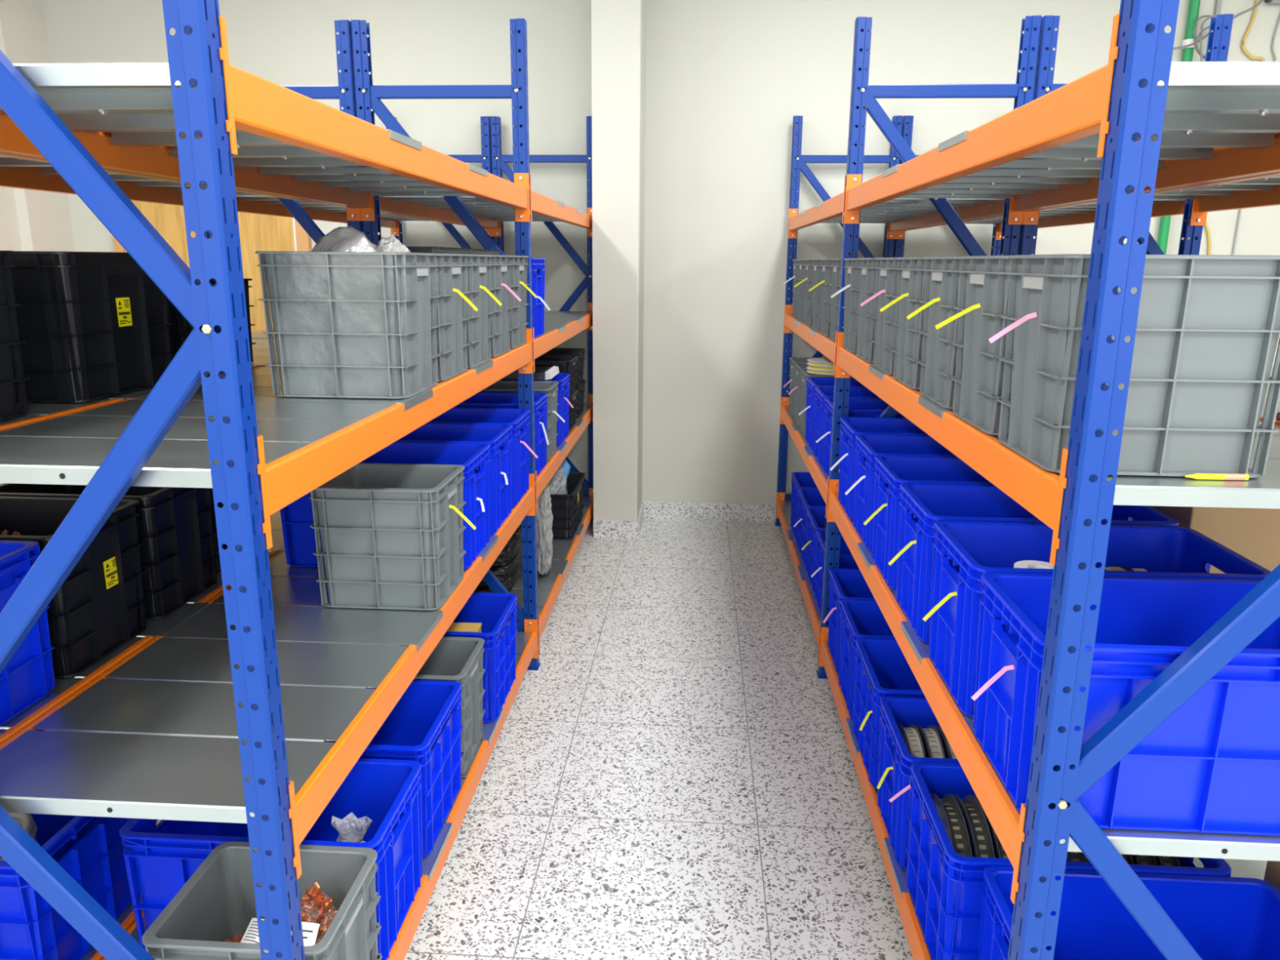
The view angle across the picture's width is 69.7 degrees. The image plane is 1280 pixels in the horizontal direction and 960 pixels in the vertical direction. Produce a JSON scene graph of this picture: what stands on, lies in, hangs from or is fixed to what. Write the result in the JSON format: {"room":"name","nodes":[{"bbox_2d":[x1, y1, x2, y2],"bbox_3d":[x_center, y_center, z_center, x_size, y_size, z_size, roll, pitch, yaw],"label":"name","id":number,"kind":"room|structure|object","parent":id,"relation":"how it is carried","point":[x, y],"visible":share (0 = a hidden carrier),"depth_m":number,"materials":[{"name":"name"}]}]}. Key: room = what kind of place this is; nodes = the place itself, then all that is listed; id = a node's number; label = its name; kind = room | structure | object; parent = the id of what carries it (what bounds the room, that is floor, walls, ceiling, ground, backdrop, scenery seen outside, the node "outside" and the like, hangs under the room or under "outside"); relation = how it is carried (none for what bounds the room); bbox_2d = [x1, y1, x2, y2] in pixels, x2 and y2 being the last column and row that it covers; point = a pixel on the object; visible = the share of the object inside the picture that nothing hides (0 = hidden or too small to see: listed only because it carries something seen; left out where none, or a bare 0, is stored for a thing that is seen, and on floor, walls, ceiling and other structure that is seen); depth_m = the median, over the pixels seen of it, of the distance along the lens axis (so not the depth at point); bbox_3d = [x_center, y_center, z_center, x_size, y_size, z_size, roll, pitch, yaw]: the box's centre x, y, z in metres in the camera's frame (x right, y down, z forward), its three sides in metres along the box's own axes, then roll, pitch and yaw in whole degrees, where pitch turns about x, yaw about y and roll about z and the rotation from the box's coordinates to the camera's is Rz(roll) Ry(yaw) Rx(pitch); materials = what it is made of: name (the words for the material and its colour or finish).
{"room":"warehouse storage room","nodes":[
{"label":"warehouse storage room","id":0,"kind":"room"},
{"bbox_2d":[0,186,22,484],"bbox_3d":[-3.662,-0.421,1.429,0.100,3.100,8.100,1,13,3],"label":"wall","id":1,"kind":"structure","parent":0,"point":[10,233],"depth_m":4.92,"materials":[{"name":"beige paint"}]},
{"bbox_2d":[0,0,75,251],"bbox_3d":[-3.333,-1.316,5.186,0.060,3.100,0.350,1,13,3],"label":"column","id":2,"kind":"structure","parent":1,"relation":"attached to","point":[44,218],"depth_m":5.01,"materials":[{"name":"beige paint"}]},
{"bbox_2d":[0,518,913,959],"bbox_3d":[0.318,1.224,1.558,8.100,0.100,8.300,1,13,3],"label":"floor","id":3,"kind":"structure","parent":0,"point":[674,776],"depth_m":2.69,"materials":[{"name":"stone"}]},
{"bbox_2d":[0,19,493,959],"bbox_3d":[-1.234,-0.403,3.264,0.576,2.250,4.142,1,13,3],"label":"storage rack","id":4,"kind":"object","parent":3,"relation":"on","point":[16,171],"visible":0.11,"depth_m":2.68,"materials":[{"name":"metal"}]},
{"bbox_2d":[0,250,31,421],"bbox_3d":[-1.286,-0.232,1.505,0.400,0.285,0.285,1,13,3],"label":"plastic crate","id":5,"kind":"object","parent":4,"relation":"on","point":[8,317],"visible":1,"depth_m":1.60,"materials":[{"name":"black"}]},
{"bbox_2d":[0,540,55,726],"bbox_3d":[-1.342,0.284,1.549,0.505,0.286,0.344,1,13,3],"label":"plastic crate","id":6,"kind":"object","parent":4,"relation":"on","point":[28,677],"visible":0.81,"depth_m":1.65,"materials":[{"name":"blue plastic"}]},
{"bbox_2d":[0,812,140,959],"bbox_3d":[-1.334,0.783,1.851,0.505,0.286,0.344,1,13,3],"label":"plastic crate","id":7,"kind":"object","parent":4,"relation":"on","point":[89,849],"depth_m":1.79,"materials":[{"name":"blue plastic"}]},
{"bbox_2d":[0,496,149,678],"bbox_3d":[-1.269,0.209,1.869,0.400,0.285,0.285,1,13,3],"label":"plastic crate","id":8,"kind":"object","parent":4,"relation":"on","point":[94,612],"visible":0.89,"depth_m":1.88,"materials":[{"name":"black plastic"}]},
{"bbox_2d":[8,250,177,402],"bbox_3d":[-1.253,-0.331,1.920,0.400,0.285,0.365,1,13,3],"label":"plastic crate","id":9,"kind":"object","parent":4,"relation":"on","point":[94,326],"visible":0.75,"depth_m":1.79,"materials":[{"name":"black plastic"}]},
{"bbox_2d":[0,483,219,618],"bbox_3d":[-1.249,0.140,2.160,0.400,0.285,0.285,1,13,3],"label":"plastic crate","id":10,"kind":"object","parent":4,"relation":"on","point":[173,525],"visible":0.48,"depth_m":2.11,"materials":[{"name":"black plastic"}]},
{"bbox_2d":[168,278,255,362],"bbox_3d":[-1.246,-0.399,2.341,0.400,0.222,0.350,1,13,3],"label":"plastic crate","id":11,"kind":"object","parent":4,"relation":"on","point":[182,329],"visible":0.07,"depth_m":2.19,"materials":[{"name":"black"}]},
{"bbox_2d":[207,488,227,574],"bbox_3d":[-1.240,0.070,2.452,0.400,0.285,0.285,1,13,3],"label":"plastic crate","id":12,"kind":"object","parent":4,"relation":"on","point":[218,569],"visible":0.02,"depth_m":2.33,"materials":[{"name":"black"}]},
{"bbox_2d":[0,0,593,959],"bbox_3d":[-0.661,-0.390,3.229,0.576,2.250,4.142,1,13,3],"label":"storage rack","id":13,"kind":"object","parent":3,"relation":"on","point":[227,714],"visible":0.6,"depth_m":1.47,"materials":[{"name":"metal"}]},
{"bbox_2d":[142,841,382,959],"bbox_3d":[-0.638,0.846,1.605,0.305,0.289,0.268,1,13,3],"label":"plastic crate","id":14,"kind":"object","parent":13,"relation":"on","point":[217,903],"visible":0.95,"depth_m":1.64,"materials":[{"name":"grey plastic"}]},
{"bbox_2d":[224,917,264,943],"bbox_3d":[-0.697,0.875,1.595,0.124,0.220,0.144,3,14,9],"label":"label","id":15,"kind":"object","parent":14,"relation":"in","point":[251,935],"visible":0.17,"depth_m":1.58,"materials":[{"name":"white paper"}]},
{"bbox_2d":[291,921,319,946],"bbox_3d":[-0.570,0.864,1.566,0.103,0.250,0.122,1,13,3],"label":"label","id":16,"kind":"object","parent":14,"relation":"in","point":[310,930],"visible":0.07,"depth_m":1.53,"materials":[{"name":"white paper"}]},
{"bbox_2d":[300,881,337,943],"bbox_3d":[-0.580,0.841,1.664,0.113,0.252,0.082,2,13,6],"label":"bag","id":17,"kind":"object","parent":14,"relation":"in","point":[316,907],"visible":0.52,"depth_m":1.63,"materials":[{"name":"orange plastic"}]},
{"bbox_2d":[119,758,422,959],"bbox_3d":[-0.732,0.778,1.898,0.505,0.283,0.308,1,13,3],"label":"plastic crate","id":18,"kind":"object","parent":13,"relation":"on","point":[166,855],"visible":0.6,"depth_m":1.85,"materials":[{"name":"blue plastic"}]},
{"bbox_2d":[331,812,373,842],"bbox_3d":[-0.589,0.795,1.852,0.103,0.243,0.134,1,13,3],"label":"plastic bag","id":19,"kind":"object","parent":18,"relation":"in","point":[351,828],"visible":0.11,"depth_m":1.84,"materials":[{"name":"grey"}]},
{"bbox_2d":[254,251,440,398],"bbox_3d":[-0.604,-0.335,1.953,0.305,0.289,0.268,1,13,3],"label":"plastic crate","id":20,"kind":"object","parent":13,"relation":"on","point":[346,324],"visible":1,"depth_m":1.84,"materials":[{"name":"grey plastic"}]},
{"bbox_2d":[311,226,409,252],"bbox_3d":[-0.599,-0.426,1.950,0.224,0.216,0.175,1,13,3],"label":"plastic bag","id":21,"kind":"object","parent":20,"relation":"in","point":[348,238],"visible":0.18,"depth_m":1.91,"materials":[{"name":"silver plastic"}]},
{"bbox_2d":[280,440,490,570],"bbox_3d":[-0.677,0.062,2.507,0.514,0.283,0.308,1,13,3],"label":"plastic crate","id":22,"kind":"object","parent":13,"relation":"on","point":[296,517],"visible":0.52,"depth_m":2.49,"materials":[{"name":"blue plastic"}]},
{"bbox_2d":[308,462,476,610],"bbox_3d":[-0.569,0.131,2.211,0.358,0.289,0.268,1,13,3],"label":"plastic crate","id":23,"kind":"object","parent":13,"relation":"on","point":[389,533],"visible":0.93,"depth_m":2.11,"materials":[{"name":"grey plastic"}]},
{"bbox_2d":[324,680,462,857],"bbox_3d":[-0.719,0.692,2.252,0.505,0.286,0.344,1,13,3],"label":"plastic crate","id":24,"kind":"object","parent":13,"relation":"on","point":[424,726],"visible":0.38,"depth_m":2.30,"materials":[{"name":"blue plastic"}]},
{"bbox_2d":[399,636,485,774],"bbox_3d":[-0.603,0.621,2.551,0.305,0.289,0.268,1,13,3],"label":"plastic crate","id":25,"kind":"object","parent":13,"relation":"on","point":[455,659],"visible":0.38,"depth_m":2.60,"materials":[{"name":"grey plastic"}]},
{"bbox_2d":[431,253,478,381],"bbox_3d":[-0.563,-0.398,2.217,0.352,0.289,0.268,1,13,3],"label":"plastic crate","id":26,"kind":"object","parent":13,"relation":"on","point":[451,270],"visible":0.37,"depth_m":2.18,"materials":[{"name":"grey plastic"}]},
{"bbox_2d":[397,422,512,535],"bbox_3d":[-0.657,-0.010,2.810,0.514,0.283,0.308,1,13,3],"label":"plastic crate","id":27,"kind":"object","parent":13,"relation":"on","point":[498,435],"visible":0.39,"depth_m":2.88,"materials":[{"name":"blue"}]},
{"bbox_2d":[443,592,517,722],"bbox_3d":[-0.661,0.543,2.878,0.505,0.286,0.344,1,13,3],"label":"plastic crate","id":28,"kind":"object","parent":13,"relation":"on","point":[496,613],"visible":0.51,"depth_m":2.88,"materials":[{"name":"blue plastic"}]},
{"bbox_2d":[427,407,537,507],"bbox_3d":[-0.618,-0.081,3.110,0.553,0.283,0.308,1,13,3],"label":"plastic crate","id":29,"kind":"object","parent":13,"relation":"on","point":[518,419],"visible":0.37,"depth_m":3.17,"materials":[{"name":"blue"}]},
{"bbox_2d":[466,253,502,368],"bbox_3d":[-0.545,-0.461,2.483,0.352,0.289,0.268,1,13,3],"label":"plastic crate","id":30,"kind":"object","parent":13,"relation":"on","point":[479,268],"visible":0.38,"depth_m":2.45,"materials":[{"name":"grey"}]},
{"bbox_2d":[406,246,499,254],"bbox_3d":[-0.571,-0.605,2.428,0.250,0.014,0.720,1,13,3],"label":"sheet","id":31,"kind":"object","parent":30,"relation":"on","point":[412,249],"visible":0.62,"depth_m":2.24,"materials":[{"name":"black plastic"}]},
{"bbox_2d":[473,526,522,592],"bbox_3d":[-0.638,0.330,3.934,0.252,0.210,0.412,1,13,3],"label":"plastic bag","id":32,"kind":"object","parent":13,"relation":"on","point":[506,567],"visible":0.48,"depth_m":3.80,"materials":[{"name":"black"}]},
{"bbox_2d":[453,391,549,475],"bbox_3d":[-0.608,-0.174,3.501,0.528,0.283,0.308,1,13,3],"label":"plastic crate","id":33,"kind":"object","parent":13,"relation":"on","point":[481,399],"visible":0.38,"depth_m":3.54,"materials":[{"name":"blue"}]},
{"bbox_2d":[490,254,521,357],"bbox_3d":[-0.528,-0.525,2.748,0.352,0.289,0.268,1,13,3],"label":"plastic crate","id":34,"kind":"object","parent":13,"relation":"on","point":[500,328],"visible":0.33,"depth_m":2.72,"materials":[{"name":"grey"}]},
{"bbox_2d":[480,380,564,460],"bbox_3d":[-0.481,-0.249,3.806,0.348,0.289,0.268,1,13,3],"label":"plastic crate","id":35,"kind":"object","parent":13,"relation":"on","point":[550,388],"visible":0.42,"depth_m":3.81,"materials":[{"name":"grey"}]},
{"bbox_2d":[510,255,537,348],"bbox_3d":[-0.510,-0.588,3.014,0.352,0.289,0.268,1,13,3],"label":"plastic crate","id":36,"kind":"object","parent":13,"relation":"on","point":[519,264],"visible":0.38,"depth_m":2.98,"materials":[{"name":"grey"}]},
{"bbox_2d":[499,373,573,445],"bbox_3d":[-0.565,-0.325,4.132,0.538,0.283,0.308,1,13,3],"label":"plastic crate","id":37,"kind":"object","parent":13,"relation":"on","point":[563,379],"visible":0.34,"depth_m":4.09,"materials":[{"name":"blue"}]},
{"bbox_2d":[501,365,559,380],"bbox_3d":[-0.509,-0.481,4.101,0.265,0.034,0.260,1,13,3],"label":"package","id":38,"kind":"object","parent":37,"relation":"on","point":[541,373],"visible":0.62,"depth_m":3.98,"materials":[{"name":"grey plastic"}]},
{"bbox_2d":[531,257,551,337],"bbox_3d":[-0.597,-0.672,3.377,0.543,0.283,0.308,1,13,3],"label":"plastic crate","id":39,"kind":"object","parent":13,"relation":"on","point":[538,271],"visible":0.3,"depth_m":3.39,"materials":[{"name":"blue"}]},
{"bbox_2d":[536,484,553,575],"bbox_3d":[-0.421,0.169,3.989,0.084,0.495,0.204,1,13,1],"label":"plastic bag","id":40,"kind":"object","parent":13,"relation":"on","point":[544,517],"visible":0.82,"depth_m":3.94,"materials":[{"name":"grey"}]},
{"bbox_2d":[519,471,585,539],"bbox_3d":[-0.488,0.124,4.759,0.360,0.230,0.500,1,13,3],"label":"plastic crate","id":41,"kind":"object","parent":13,"relation":"on","point":[567,513],"visible":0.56,"depth_m":4.55,"materials":[{"name":"black"}]},
{"bbox_2d":[547,465,567,494],"bbox_3d":[-0.451,0.052,4.629,0.155,0.354,0.169,8,15,30],"label":"plastic bag","id":42,"kind":"object","parent":41,"relation":"in","point":[557,483],"visible":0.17,"depth_m":4.56,"materials":[{"name":"grey"}]},
{"bbox_2d":[568,388,578,430],"bbox_3d":[-0.524,-0.348,4.484,0.420,0.165,0.300,1,13,3],"label":"plastic crate","id":43,"kind":"object","parent":13,"relation":"on","point":[573,399],"visible":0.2,"depth_m":4.44,"materials":[{"name":"black"}]},
{"bbox_2d":[534,354,577,395],"bbox_3d":[-0.522,-0.510,4.445,0.420,0.165,0.300,1,13,3],"label":"plastic crate","id":44,"kind":"object","parent":43,"relation":"on","point":[566,363],"visible":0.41,"depth_m":4.39,"materials":[{"name":"black"}]},
{"bbox_2d":[575,379,586,417],"bbox_3d":[-0.509,-0.431,4.834,0.420,0.165,0.300,1,13,3],"label":"plastic crate","id":45,"kind":"object","parent":13,"relation":"on","point":[580,395],"visible":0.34,"depth_m":4.78,"materials":[{"name":"black"}]},
{"bbox_2d":[543,347,585,386],"bbox_3d":[-0.507,-0.594,4.795,0.420,0.165,0.300,1,13,3],"label":"plastic crate","id":46,"kind":"object","parent":45,"relation":"on","point":[557,351],"visible":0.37,"depth_m":4.83,"materials":[{"name":"black"}]},
{"bbox_2d":[774,0,1279,959],"bbox_3d":[0.958,-0.357,3.142,0.576,2.250,4.118,1,13,3],"label":"storage rack","id":47,"kind":"object","parent":3,"relation":"on","point":[1139,123],"visible":0.66,"depth_m":1.29,"materials":[{"name":"metal"}]},
{"bbox_2d":[787,362,808,426],"bbox_3d":[0.911,-0.425,4.589,0.342,0.289,0.268,1,13,3],"label":"plastic crate","id":48,"kind":"object","parent":47,"relation":"on","point":[798,366],"visible":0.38,"depth_m":4.58,"materials":[{"name":"grey"}]},
{"bbox_2d":[796,259,804,321],"bbox_3d":[0.915,-0.908,4.403,0.305,0.289,0.268,1,13,3],"label":"plastic crate","id":49,"kind":"object","parent":47,"relation":"on","point":[801,264],"visible":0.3,"depth_m":4.38,"materials":[{"name":"grey"}]},
{"bbox_2d":[782,357,819,417],"bbox_3d":[0.929,-0.489,4.858,0.342,0.289,0.268,1,13,3],"label":"plastic crate","id":50,"kind":"object","parent":47,"relation":"on","point":[793,360],"visible":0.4,"depth_m":4.85,"materials":[{"name":"grey"}]},
{"bbox_2d":[794,258,813,326],"bbox_3d":[0.869,-0.842,4.126,0.357,0.289,0.268,1,13,3],"label":"plastic crate","id":51,"kind":"object","parent":47,"relation":"on","point":[807,308],"visible":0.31,"depth_m":4.10,"materials":[{"name":"grey"}]},
{"bbox_2d":[791,471,817,542],"bbox_3d":[1.023,0.142,4.616,0.505,0.286,0.344,1,13,3],"label":"plastic crate","id":52,"kind":"object","parent":47,"relation":"on","point":[799,479],"visible":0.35,"depth_m":4.70,"materials":[{"name":"blue"}]},
{"bbox_2d":[793,488,826,565],"bbox_3d":[0.984,0.223,4.276,0.538,0.286,0.344,1,13,3],"label":"plastic crate","id":53,"kind":"object","parent":47,"relation":"on","point":[807,497],"visible":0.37,"depth_m":4.36,"materials":[{"name":"blue"}]},
{"bbox_2d":[801,506,826,592],"bbox_3d":[0.962,0.304,3.936,0.538,0.286,0.344,1,13,3],"label":"plastic crate","id":54,"kind":"object","parent":47,"relation":"on","point":[815,516],"visible":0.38,"depth_m":3.98,"materials":[{"name":"blue"}]},
{"bbox_2d":[810,258,821,330],"bbox_3d":[0.878,-0.775,3.846,0.305,0.289,0.268,1,13,4],"label":"plastic crate","id":55,"kind":"object","parent":47,"relation":"on","point":[815,312],"visible":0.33,"depth_m":3.82,"materials":[{"name":"grey"}]},
{"bbox_2d":[808,258,831,336],"bbox_3d":[0.833,-0.710,3.569,0.357,0.289,0.268,1,13,3],"label":"plastic crate","id":56,"kind":"object","parent":47,"relation":"on","point":[825,268],"visible":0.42,"depth_m":3.54,"materials":[{"name":"grey"}]},
{"bbox_2d":[799,368,853,436],"bbox_3d":[0.912,-0.361,4.319,0.305,0.289,0.268,1,13,3],"label":"plastic crate","id":57,"kind":"object","parent":47,"relation":"on","point":[804,374],"visible":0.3,"depth_m":4.31,"materials":[{"name":"grey"}]},
{"bbox_2d":[798,377,865,450],"bbox_3d":[0.970,-0.288,4.029,0.547,0.283,0.308,1,13,3],"label":"plastic crate","id":58,"kind":"object","parent":47,"relation":"on","point":[811,382],"visible":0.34,"depth_m":4.09,"materials":[{"name":"blue"}]},
{"bbox_2d":[811,529,858,613],"bbox_3d":[0.939,0.385,3.596,0.538,0.286,0.344,1,13,3],"label":"plastic crate","id":59,"kind":"object","parent":47,"relation":"on","point":[846,560],"visible":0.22,"depth_m":3.65,"materials":[{"name":"blue"}]},
{"bbox_2d":[828,258,844,341],"bbox_3d":[0.842,-0.643,3.288,0.305,0.289,0.268,1,13,3],"label":"plastic crate","id":60,"kind":"object","parent":47,"relation":"on","point":[835,266],"visible":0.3,"depth_m":3.31,"materials":[{"name":"grey"}]},
{"bbox_2d":[831,257,858,353],"bbox_3d":[0.788,-0.559,2.937,0.357,0.289,0.268,1,13,4],"label":"plastic crate","id":61,"kind":"object","parent":47,"relation":"on","point":[851,271],"visible":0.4,"depth_m":2.92,"materials":[{"name":"grey"}]},
{"bbox_2d":[813,386,879,466],"bbox_3d":[0.971,-0.215,3.722,0.505,0.283,0.308,1,13,3],"label":"plastic crate","id":62,"kind":"object","parent":47,"relation":"on","point":[821,392],"visible":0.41,"depth_m":3.79,"materials":[{"name":"blue"}]},
{"bbox_2d":[822,568,875,675],"bbox_3d":[0.898,0.492,3.150,0.538,0.283,0.308,1,13,3],"label":"plastic crate","id":63,"kind":"object","parent":47,"relation":"on","point":[845,584],"visible":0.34,"depth_m":3.24,"materials":[{"name":"blue"}]},
{"bbox_2d":[816,397,905,475],"bbox_3d":[0.929,-0.142,3.417,0.547,0.283,0.308,1,13,3],"label":"plastic crate","id":64,"kind":"object","parent":47,"relation":"on","point":[858,406],"visible":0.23,"depth_m":3.50,"materials":[{"name":"blue"}]},
{"bbox_2d":[854,257,876,363],"bbox_3d":[0.795,-0.494,2.666,0.305,0.289,0.268,1,13,3],"label":"plastic crate","id":65,"kind":"object","parent":47,"relation":"on","point":[867,270],"visible":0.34,"depth_m":2.64,"materials":[{"name":"grey"}]},
{"bbox_2d":[839,599,895,721],"bbox_3d":[0.888,0.565,2.847,0.505,0.283,0.308,1,13,3],"label":"plastic crate","id":66,"kind":"object","parent":47,"relation":"on","point":[860,619],"visible":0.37,"depth_m":2.94,"materials":[{"name":"blue"}]},
{"bbox_2d":[830,416,928,520],"bbox_3d":[0.889,-0.036,2.971,0.553,0.283,0.308,1,13,3],"label":"plastic crate","id":67,"kind":"object","parent":47,"relation":"on","point":[851,427],"visible":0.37,"depth_m":3.06,"materials":[{"name":"blue"}]},
{"bbox_2d":[860,257,897,374],"bbox_3d":[0.753,-0.431,2.398,0.357,0.289,0.268,1,13,3],"label":"plastic crate","id":68,"kind":"object","parent":47,"relation":"on","point":[886,268],"visible":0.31,"depth_m":2.38,"materials":[{"name":"grey"}]},
{"bbox_2d":[853,637,925,788],"bbox_3d":[0.851,0.641,2.519,0.528,0.286,0.344,1,13,3],"label":"plastic crate","id":69,"kind":"object","parent":47,"relation":"on","point":[882,669],"visible":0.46,"depth_m":2.60,"materials":[{"name":"blue plastic"}]},
{"bbox_2d":[844,434,955,551],"bbox_3d":[0.869,0.037,2.663,0.553,0.283,0.308,1,13,3],"label":"plastic crate","id":70,"kind":"object","parent":47,"relation":"on","point":[868,446],"visible":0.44,"depth_m":2.75,"materials":[{"name":"blue"}]},
{"bbox_2d":[879,257,929,389],"bbox_3d":[0.734,-0.367,2.129,0.357,0.289,0.268,1,13,4],"label":"plastic crate","id":71,"kind":"object","parent":47,"relation":"on","point":[910,289],"visible":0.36,"depth_m":2.10,"materials":[{"name":"grey"}]},
{"bbox_2d":[876,696,959,869],"bbox_3d":[0.831,0.723,2.184,0.528,0.283,0.308,1,13,3],"label":"plastic crate","id":72,"kind":"object","parent":47,"relation":"on","point":[895,762],"visible":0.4,"depth_m":2.20,"materials":[{"name":"blue plastic"}]},
{"bbox_2d":[897,724,925,757],"bbox_3d":[0.643,0.710,2.191,0.044,0.249,0.248,1,13,3],"label":"reel","id":73,"kind":"object","parent":72,"relation":"in","point":[911,735],"visible":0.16,"depth_m":2.14,"materials":[{"name":"grey"}]},
{"bbox_2d":[915,724,945,758],"bbox_3d":[0.687,0.711,2.188,0.044,0.249,0.248,1,13,3],"label":"reel","id":74,"kind":"object","parent":72,"relation":"in","point":[931,740],"visible":0.17,"depth_m":2.14,"materials":[{"name":"grey"}]},
{"bbox_2d":[863,455,993,591],"bbox_3d":[0.849,0.110,2.358,0.553,0.283,0.308,1,13,3],"label":"plastic crate","id":75,"kind":"object","parent":47,"relation":"on","point":[891,471],"visible":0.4,"depth_m":2.44,"materials":[{"name":"blue plastic"}]},
{"bbox_2d":[906,256,966,408],"bbox_3d":[0.718,-0.302,1.859,0.357,0.289,0.268,1,13,3],"label":"plastic crate","id":76,"kind":"object","parent":47,"relation":"on","point":[942,276],"visible":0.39,"depth_m":1.84,"materials":[{"name":"grey plastic"}]},
{"bbox_2d":[934,255,1016,435],"bbox_3d":[0.694,-0.238,1.590,0.367,0.289,0.268,1,13,3],"label":"plastic crate","id":77,"kind":"object","parent":47,"relation":"on","point":[985,284],"visible":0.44,"depth_m":1.56,"materials":[{"name":"grey plastic"}]},
{"bbox_2d":[888,483,1179,643],"bbox_3d":[0.828,0.184,2.047,0.553,0.283,0.308,1,13,3],"label":"plastic crate","id":78,"kind":"object","parent":47,"relation":"on","point":[922,505],"visible":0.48,"depth_m":2.10,"materials":[{"name":"blue plastic"}]},
{"bbox_2d":[888,762,1231,959],"bbox_3d":[0.806,0.798,1.859,0.547,0.286,0.344,1,13,3],"label":"plastic crate","id":79,"kind":"object","parent":47,"relation":"on","point":[945,886],"visible":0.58,"depth_m":1.77,"materials":[{"name":"blue plastic"}]},
{"bbox_2d":[930,793,972,857],"bbox_3d":[0.624,0.781,1.867,0.045,0.273,0.272,1,13,3],"label":"reel","id":80,"kind":"object","parent":79,"relation":"in","point":[949,811],"visible":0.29,"depth_m":1.80,"materials":[{"name":"grey"}]},
{"bbox_2d":[951,794,995,857],"bbox_3d":[0.667,0.782,1.865,0.045,0.273,0.272,1,13,3],"label":"reel","id":81,"kind":"object","parent":79,"relation":"in","point":[978,829],"visible":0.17,"depth_m":1.79,"materials":[{"name":"grey"}]},
{"bbox_2d":[922,520,1271,717],"bbox_3d":[0.807,0.259,1.731,0.553,0.283,0.308,1,13,3],"label":"plastic crate","id":82,"kind":"object","parent":47,"relation":"on","point":[963,551],"visible":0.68,"depth_m":1.80,"materials":[{"name":"blue plastic"}]},
{"bbox_2d":[970,573,1279,835],"bbox_3d":[0.787,0.333,1.420,0.553,0.283,0.308,1,13,3],"label":"plastic crate","id":83,"kind":"object","parent":47,"relation":"on","point":[1212,766],"visible":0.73,"depth_m":1.32,"materials":[{"name":"blue plastic"}]},
{"bbox_2d":[977,866,1279,959],"bbox_3d":[0.858,0.877,1.536,0.505,0.283,0.308,1,13,3],"label":"plastic crate","id":84,"kind":"object","parent":47,"relation":"on","point":[1221,917],"visible":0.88,"depth_m":1.65,"materials":[{"name":"blue plastic"}]},
{"bbox_2d":[988,253,1279,477],"bbox_3d":[0.680,-0.174,1.321,0.357,0.289,0.268,1,13,4],"label":"plastic crate","id":85,"kind":"object","parent":47,"relation":"on","point":[1207,333],"visible":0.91,"depth_m":1.21,"materials":[{"name":"grey plastic"}]},
{"bbox_2d":[1184,473,1248,479],"bbox_3d":[0.766,-0.004,1.222,0.081,0.008,0.008,1,13,2],"label":"marker pen","id":86,"kind":"object","parent":47,"relation":"on","point":[1197,476],"visible":1,"depth_m":1.22,"materials":[{"name":"yellow"}]},
{"bbox_2d":[893,13,1279,879],"bbox_3d":[1.532,-0.344,3.107,0.576,2.250,4.118,1,13,3],"label":"storage rack","id":87,"kind":"object","parent":3,"relation":"on","point":[1194,202],"visible":0.12,"depth_m":2.89,"materials":[{"name":"blue metal"}]},
{"bbox_2d":[1132,506,1279,573],"bbox_3d":[1.466,0.110,2.252,0.442,0.342,0.401,1,13,3],"label":"carton","id":88,"kind":"object","parent":87,"relation":"on","point":[1254,534],"visible":0.16,"depth_m":2.06,"materials":[{"name":"beige cardboard"}]},
{"bbox_2d":[1263,860,1279,890],"bbox_3d":[1.376,0.867,1.557,0.422,0.302,0.381,1,13,3],"label":"carton","id":89,"kind":"object","parent":87,"relation":"on","point":[1272,875],"visible":0.02,"depth_m":1.71,"materials":[{"name":"cardboard"}]},
{"bbox_2d":[42,0,1279,504],"bbox_3d":[0.593,-1.280,5.167,8.100,3.100,0.100,1,13,3],"label":"wall","id":90,"kind":"structure","parent":0,"point":[726,81],"depth_m":5.01,"materials":[{"name":"beige paint"}]},
{"bbox_2d":[112,200,311,331],"bbox_3d":[-2.461,-0.883,5.360,1.150,2.190,0.100,1,13,3],"label":"door","id":91,"kind":"structure","parent":90,"relation":"in","point":[257,232],"depth_m":5.25,"materials":[{"name":"brown wood"}]},
{"bbox_2d":[591,0,646,520],"bbox_3d":[-0.112,-1.237,4.961,0.244,3.100,0.410,1,13,3],"label":"column","id":92,"kind":"structure","parent":90,"relation":"attached to","point":[618,26],"depth_m":4.78,"materials":[{"name":"beige paint"}]},
{"bbox_2d":[593,502,644,537],"bbox_3d":[-0.118,0.226,5.297,0.256,0.098,0.408,1,13,3],"label":"baseboard","id":93,"kind":"structure","parent":90,"relation":"attached to","point":[602,528],"depth_m":5.10,"materials":[{"name":"stone"}]},
{"bbox_2d":[641,501,776,521],"bbox_3d":[0.578,0.191,5.460,7.900,0.103,0.014,1,13,3],"label":"baseboard","id":94,"kind":"structure","parent":90,"relation":"attached to","point":[652,509],"depth_m":5.46,"materials":[{"name":"stone"}]},
{"bbox_2d":[1157,0,1200,254],"bbox_3d":[2.808,-1.261,4.943,0.068,2.990,0.067,1,13,3],"label":"pipe","id":95,"kind":"object","parent":90,"relation":"attached to","point":[1194,5],"visible":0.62,"depth_m":4.70,"materials":[{"name":"green"}]},
{"bbox_2d":[1173,14,1214,239],"bbox_3d":[2.757,-1.081,4.927,0.367,2.598,0.072,1,13,3],"label":"cable bundle","id":96,"kind":"object","parent":90,"relation":"attached to","point":[1196,42],"visible":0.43,"depth_m":4.64,"materials":[{"name":"grey"}]},
{"bbox_2d":[1204,0,1264,254],"bbox_3d":[3.081,-1.260,4.944,0.247,2.979,0.015,1,13,3],"label":"cable","id":97,"kind":"object","parent":90,"relation":"attached to","point":[1246,53],"visible":0.36,"depth_m":4.71,"materials":[{"name":"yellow plastic"}]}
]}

